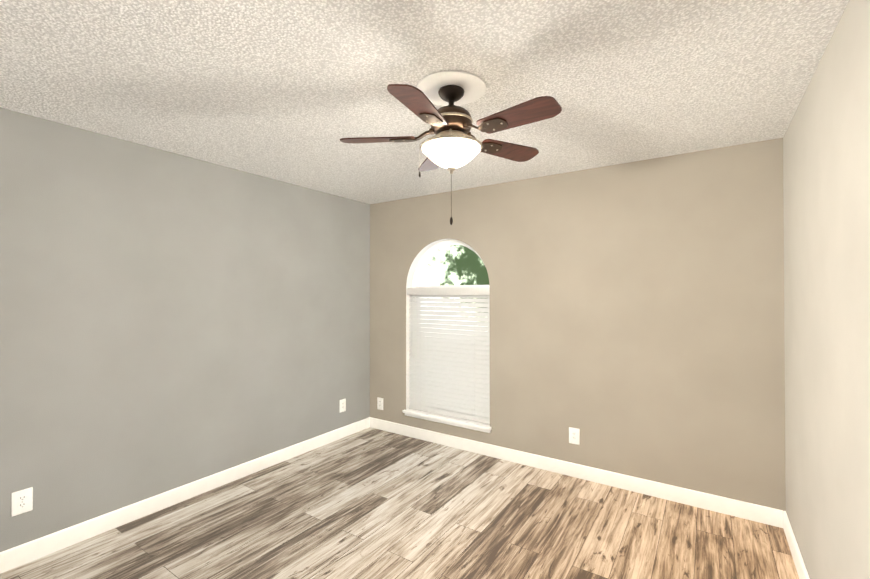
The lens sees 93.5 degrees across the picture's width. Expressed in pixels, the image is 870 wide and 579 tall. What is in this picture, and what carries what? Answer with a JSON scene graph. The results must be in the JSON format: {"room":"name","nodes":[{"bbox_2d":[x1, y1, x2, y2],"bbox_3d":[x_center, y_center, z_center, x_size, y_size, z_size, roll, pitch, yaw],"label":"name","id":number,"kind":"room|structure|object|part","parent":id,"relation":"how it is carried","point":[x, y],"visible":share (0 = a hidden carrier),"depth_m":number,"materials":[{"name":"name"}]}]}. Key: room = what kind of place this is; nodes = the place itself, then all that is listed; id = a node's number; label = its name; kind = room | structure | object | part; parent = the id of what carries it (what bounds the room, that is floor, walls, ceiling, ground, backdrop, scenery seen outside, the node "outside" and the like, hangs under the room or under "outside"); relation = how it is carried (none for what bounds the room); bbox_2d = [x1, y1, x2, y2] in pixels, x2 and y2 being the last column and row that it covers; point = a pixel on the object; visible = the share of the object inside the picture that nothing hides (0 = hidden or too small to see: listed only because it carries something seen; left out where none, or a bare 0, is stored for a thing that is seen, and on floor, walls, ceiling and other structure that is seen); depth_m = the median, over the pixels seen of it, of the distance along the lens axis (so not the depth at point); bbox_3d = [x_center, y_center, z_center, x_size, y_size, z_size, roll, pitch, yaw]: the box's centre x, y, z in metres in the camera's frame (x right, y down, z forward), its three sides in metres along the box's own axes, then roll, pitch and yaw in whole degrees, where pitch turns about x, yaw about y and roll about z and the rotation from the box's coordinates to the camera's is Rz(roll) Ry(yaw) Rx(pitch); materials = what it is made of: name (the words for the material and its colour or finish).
{"room":"empty bedroom","nodes":[
{"label":"empty bedroom","id":0,"kind":"room"},
{"bbox_2d":[0,107,369,551],"bbox_3d":[-1.971,0.267,2.751,0.150,2.440,4.600,0,-1,34],"label":"wall","id":1,"kind":"structure","parent":0,"point":[169,320],"depth_m":2.75,"materials":[{"name":"beige paint"}]},
{"bbox_2d":[11,487,32,516],"bbox_3d":[-2.230,1.147,2.212,0.008,0.127,0.083,0,-1,34],"label":"outlet","id":2,"kind":"object","parent":1,"relation":"attached to","point":[21,501],"visible":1,"depth_m":2.21,"materials":[{"name":"white plastic"}]},
{"bbox_2d":[0,417,369,573],"bbox_3d":[-1.902,1.434,2.696,0.014,0.105,4.300,0,-1,34],"label":"baseboard","id":3,"kind":"structure","parent":1,"relation":"attached to","point":[20,555],"depth_m":2.73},
{"bbox_2d":[340,398,345,412],"bbox_3d":[-0.935,1.177,4.151,0.008,0.127,0.083,0,-1,34],"label":"outlet","id":4,"kind":"object","parent":1,"relation":"attached to","point":[342,405],"visible":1,"depth_m":4.15,"materials":[{"name":"white plastic"}]},
{"bbox_2d":[0,427,798,578],"bbox_3d":[-0.458,1.529,1.730,3.787,0.100,4.600,0,-1,34],"label":"floor","id":5,"kind":"structure","parent":0,"point":[370,503],"depth_m":2.51,"materials":[{"name":"wood"}]},
{"bbox_2d":[0,0,848,203],"bbox_3d":[-0.458,-1.011,1.752,3.787,0.100,4.600,0,-1,34],"label":"ceiling","id":6,"kind":"structure","parent":0,"point":[292,91],"depth_m":1.83,"materials":[{"name":"white paint"}]},
{"bbox_2d":[340,70,561,224],"bbox_3d":[0.089,-0.633,1.925,1.020,0.653,1.030,0,-1,34],"label":"ceiling fan","id":7,"kind":"object","parent":6,"relation":"hanging from","point":[452,144],"visible":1,"depth_m":1.87,"materials":[{"name":"brown wood"}]},
{"bbox_3d":[0.078,-0.627,1.952,0.280,0.094,0.280,0,-1,34],"label":"lamp shade","id":8,"kind":"part","parent":7,"relation":"part of","materials":[{"name":"white glass"}]},
{"bbox_2d":[370,138,785,510],"bbox_3d":[0.777,0.274,3.591,3.487,2.440,0.150,0,-1,34],"label":"wall","id":9,"kind":"structure","parent":0,"point":[636,318],"depth_m":3.06,"materials":[{"name":"beige paint"}]},
{"bbox_2d":[377,397,382,409],"bbox_3d":[-0.589,1.228,4.400,0.083,0.127,0.008,0,-1,34],"label":"outlet","id":10,"kind":"object","parent":9,"relation":"attached to","point":[380,403],"visible":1,"depth_m":4.40,"materials":[{"name":"white plastic"}]},
{"bbox_2d":[403,240,491,432],"bbox_3d":[0.128,0.399,3.999,0.993,1.784,0.181,0,-1,34],"label":"window","id":11,"kind":"structure","parent":9,"relation":"in","point":[477,426],"depth_m":4.03,"materials":[{"name":"white plastic"}]},
{"bbox_2d":[407,287,489,424],"bbox_3d":[0.120,0.606,3.985,0.943,1.249,0.079,0,-1,34],"label":"window blind","id":12,"kind":"object","parent":11,"relation":"attached to","point":[449,372],"visible":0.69,"depth_m":3.96,"materials":[{"name":"white plastic"}]},
{"bbox_2d":[569,427,579,444],"bbox_3d":[1.111,1.168,3.266,0.083,0.127,0.008,0,-1,34],"label":"outlet","id":13,"kind":"object","parent":9,"relation":"attached to","point":[574,435],"visible":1,"depth_m":3.26,"materials":[{"name":"white plastic"}]},
{"bbox_2d":[370,417,782,527],"bbox_3d":[0.732,1.441,3.514,3.459,0.105,0.014,0,-1,34],"label":"baseboard","id":14,"kind":"structure","parent":9,"relation":"attached to","point":[744,510],"depth_m":3.13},
{"bbox_2d":[783,0,869,578],"bbox_3d":[1.054,0.250,0.731,0.150,2.440,4.600,0,-1,34],"label":"wall","id":15,"kind":"structure","parent":0,"point":[826,168],"depth_m":1.58,"materials":[{"name":"beige paint"}]},
{"bbox_2d":[783,511,809,578],"bbox_3d":[0.986,1.418,0.767,0.014,0.105,4.300,0,-1,34],"label":"baseboard","id":16,"kind":"structure","parent":15,"relation":"attached to","point":[802,572],"depth_m":2.22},
{"label":"outside","id":17,"kind":"structure","parent":0,"visible":0},
{"bbox_2d":[418,245,488,335],"bbox_3d":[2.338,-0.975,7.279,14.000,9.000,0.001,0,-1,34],"label":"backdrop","id":18,"kind":"structure","parent":17,"point":[471,259],"depth_m":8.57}
]}

